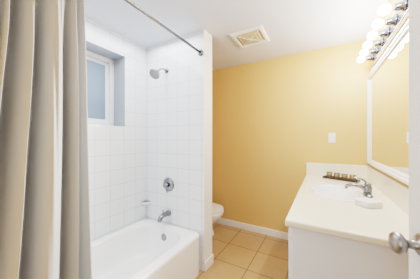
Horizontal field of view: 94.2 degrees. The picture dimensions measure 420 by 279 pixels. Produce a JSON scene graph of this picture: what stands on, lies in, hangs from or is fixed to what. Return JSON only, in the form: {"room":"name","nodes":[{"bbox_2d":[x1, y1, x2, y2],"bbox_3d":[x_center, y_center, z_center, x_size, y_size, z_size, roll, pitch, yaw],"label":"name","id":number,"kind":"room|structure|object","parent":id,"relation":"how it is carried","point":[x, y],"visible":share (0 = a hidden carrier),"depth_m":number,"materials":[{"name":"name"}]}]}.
{"room":"bathroom","nodes":[
{"label":"bathroom","id":0,"kind":"room"},
{"bbox_2d":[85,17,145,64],"bbox_3d":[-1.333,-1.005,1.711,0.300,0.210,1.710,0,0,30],"label":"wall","id":1,"kind":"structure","parent":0,"point":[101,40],"depth_m":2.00,"materials":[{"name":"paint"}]},
{"bbox_2d":[88,124,145,240],"bbox_3d":[-1.333,0.595,1.711,0.300,1.470,1.710,0,0,30],"label":"wall","id":2,"kind":"structure","parent":0,"point":[117,169],"depth_m":2.02,"materials":[{"name":"tile"}]},
{"bbox_2d":[86,50,113,125],"bbox_3d":[-1.373,-0.520,1.846,0.135,0.860,1.024,0,0,30],"label":"window","id":3,"kind":"structure","parent":2,"relation":"in","point":[100,88],"depth_m":2.11,"materials":[{"name":"white plastic"}]},
{"bbox_2d":[114,57,145,127],"bbox_3d":[-0.980,-0.520,2.323,0.300,0.760,0.296,0,0,30],"label":"wall","id":4,"kind":"structure","parent":0,"point":[129,92],"depth_m":2.19,"materials":[{"name":"tile"}]},
{"bbox_2d":[146,29,211,271],"bbox_3d":[-0.376,0.110,2.238,0.830,2.440,0.160,0,0,30],"label":"wall","id":5,"kind":"structure","parent":0,"point":[179,123],"depth_m":2.10,"materials":[{"name":"tile"}]},
{"bbox_2d":[141,200,150,204],"bbox_3d":[-0.761,0.763,2.320,0.078,0.044,0.078,0,0,30],"label":"soap dish","id":6,"kind":"object","parent":5,"relation":"attached to","point":[146,202],"visible":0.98,"depth_m":2.31,"materials":[{"name":"white ceramic"}]},
{"bbox_2d":[149,68,168,78],"bbox_3d":[-0.537,-0.723,2.097,0.115,0.174,0.242,0,0,30],"label":"shower head","id":7,"kind":"object","parent":5,"relation":"attached to","point":[154,73],"visible":1,"depth_m":2.03},
{"bbox_2d":[124,0,203,55],"bbox_3d":[-0.489,-0.880,1.293,0.064,0.064,1.586,0,0,30],"label":"curtain rod","id":8,"kind":"object","parent":5,"relation":"attached to","point":[151,17],"visible":1,"depth_m":1.49,"materials":[{"name":"silver metal"}]},
{"bbox_2d":[0,0,91,278],"bbox_3d":[-0.743,0.093,0.810,0.220,1.994,0.472,0,0,30],"label":"shower curtain","id":9,"kind":"object","parent":8,"relation":"hanging from","point":[45,226],"visible":1,"depth_m":0.85,"materials":[{"name":"grey fabric"}]},
{"bbox_2d":[157,210,170,221],"bbox_3d":[-0.506,0.822,2.124,0.068,0.113,0.164,0,0,30],"label":"tub spout","id":10,"kind":"object","parent":5,"relation":"attached to","point":[164,215],"visible":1,"depth_m":2.11,"materials":[{"name":"silver metal"}]},
{"bbox_2d":[163,177,173,192],"bbox_3d":[-0.485,0.505,2.161,0.156,0.156,0.079,0,0,30],"label":"shower valve","id":11,"kind":"object","parent":5,"relation":"attached to","point":[168,183],"visible":1,"depth_m":2.16,"materials":[{"name":"silver metal"}]},
{"bbox_2d":[205,254,213,271],"bbox_3d":[-0.008,1.282,2.033,0.013,0.095,0.172,0,0,30],"label":"baseboard","id":12,"kind":"structure","parent":5,"relation":"attached to","point":[209,261],"depth_m":2.02,"materials":[{"name":"white"}]},
{"bbox_2d":[85,0,387,70],"bbox_3d":[-0.086,-1.160,0.841,3.330,0.100,4.370,0,0,30],"label":"ceiling","id":13,"kind":"structure","parent":0,"point":[291,27],"depth_m":1.83,"materials":[{"name":"white paint"}]},
{"bbox_2d":[229,25,269,47],"bbox_3d":[0.436,-1.093,2.115,0.344,0.030,0.344,0,0,30],"label":"ceiling vent","id":14,"kind":"object","parent":13,"relation":"in","point":[252,36],"visible":1,"depth_m":2.08,"materials":[{"name":"white plastic"}]},
{"bbox_2d":[196,223,288,278],"bbox_3d":[-0.086,1.380,0.841,3.330,0.100,4.370,0,0,30],"label":"floor","id":15,"kind":"structure","parent":0,"point":[238,253],"depth_m":2.22,"materials":[{"name":"tile"}]},
{"bbox_2d":[91,218,198,278],"bbox_3d":[-0.817,1.135,1.493,0.808,0.390,1.568,0,0,30],"label":"bathtub","id":16,"kind":"object","parent":15,"relation":"on","point":[147,248],"visible":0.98,"depth_m":1.89,"materials":[{"name":"white ceramic"}]},
{"bbox_2d":[212,203,223,235],"bbox_3d":[-0.144,0.960,2.773,0.700,0.742,0.430,0,0,30],"label":"toilet","id":17,"kind":"object","parent":15,"relation":"on","point":[217,211],"visible":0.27,"depth_m":2.59,"materials":[{"name":"white ceramic"}]},
{"bbox_2d":[288,178,408,278],"bbox_3d":[1.086,0.905,1.635,0.650,0.850,1.579,0,0,30],"label":"bathroom vanity","id":18,"kind":"object","parent":15,"relation":"on","point":[310,256],"depth_m":0.98,"materials":[{"name":"white wood"}]},
{"bbox_2d":[285,175,408,254],"bbox_3d":[1.087,0.460,1.615,0.628,0.040,1.613,0,0,30],"label":"countertop","id":19,"kind":"structure","parent":18,"relation":"on","point":[356,223],"depth_m":1.09,"materials":[{"name":"white stone"}]},
{"bbox_2d":[309,183,364,202],"bbox_3d":[1.043,0.513,1.626,0.380,0.171,0.541,0,0,30],"label":"sink","id":20,"kind":"object","parent":19,"relation":"in","point":[337,191],"depth_m":1.70,"materials":[{"name":"white ceramic"}]},
{"bbox_2d":[323,172,359,182],"bbox_3d":[1.425,0.405,2.128,0.094,0.068,0.330,0,0,-36],"label":"tray","id":21,"kind":"object","parent":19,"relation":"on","point":[336,176],"visible":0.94,"depth_m":2.10,"materials":[{"name":"brown wood"}]},
{"bbox_2d":[345,177,372,197],"bbox_3d":[1.190,0.370,1.565,0.181,0.138,0.164,0,0,30],"label":"faucet","id":22,"kind":"object","parent":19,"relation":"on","point":[366,188],"visible":1,"depth_m":1.53,"materials":[{"name":"silver metal"}]},
{"bbox_2d":[354,197,382,208],"bbox_3d":[1.048,0.420,1.294,0.120,0.038,0.116,0,0,-8],"label":"soap dish","id":23,"kind":"object","parent":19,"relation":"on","point":[366,202],"visible":1,"depth_m":1.26,"materials":[{"name":"white ceramic"}]},
{"bbox_2d":[212,40,369,232],"bbox_3d":[0.717,0.110,2.831,2.730,2.440,0.120,0,0,30],"label":"wall","id":24,"kind":"structure","parent":0,"point":[276,122],"depth_m":2.63,"materials":[{"name":"yellow paint"}]},
{"bbox_2d":[215,218,288,240],"bbox_3d":[0.480,1.282,2.891,1.660,0.095,0.013,0,0,30],"label":"baseboard","id":25,"kind":"structure","parent":24,"relation":"attached to","point":[262,230],"depth_m":2.79,"materials":[{"name":"white wood"}]},
{"bbox_2d":[329,133,334,142],"bbox_3d":[1.453,-0.020,2.323,0.070,0.116,0.020,0,0,30],"label":"light switch","id":26,"kind":"object","parent":24,"relation":"attached to","point":[331,137],"visible":1,"depth_m":2.33,"materials":[{"name":"white plastic"}]},
{"bbox_2d":[306,163,368,178],"bbox_3d":[1.486,0.365,2.304,0.626,0.150,0.020,0,0,30],"label":"backsplash","id":27,"kind":"structure","parent":24,"relation":"attached to","point":[311,168],"depth_m":2.29,"materials":[{"name":"white stone"}]},
{"bbox_2d":[370,0,408,187],"bbox_3d":[1.119,0.110,0.918,0.120,2.440,2.790,0,0,30],"label":"wall","id":28,"kind":"structure","parent":0,"point":[391,13],"depth_m":1.58,"materials":[{"name":"yellow paint"}]},
{"bbox_2d":[357,0,408,66],"bbox_3d":[1.231,-0.790,1.391,0.155,0.120,1.400,0,0,30],"label":"sconce","id":29,"kind":"object","parent":28,"relation":"attached to","point":[395,23],"visible":1,"depth_m":1.37,"materials":[{"name":"silver metal"}]},
{"bbox_2d":[367,19,408,184],"bbox_3d":[1.351,-0.212,1.472,0.028,0.955,1.540,0,0,30],"label":"mirror","id":30,"kind":"object","parent":28,"relation":"attached to","point":[388,114],"visible":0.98,"depth_m":1.44,"materials":[{"name":"white mirror"}]},
{"bbox_2d":[369,167,408,214],"bbox_3d":[1.346,0.365,1.455,0.020,0.150,1.591,0,0,30],"label":"backsplash","id":31,"kind":"structure","parent":28,"relation":"attached to","point":[398,192],"depth_m":1.40,"materials":[{"name":"white stone"}]},
{"bbox_2d":[388,0,419,278],"bbox_3d":[0.493,0.307,0.256,0.257,2.030,0.753,0,0,30],"label":"door","id":32,"kind":"structure","parent":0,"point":[399,243],"depth_m":0.58,"materials":[{"name":"white wood"}]}
]}

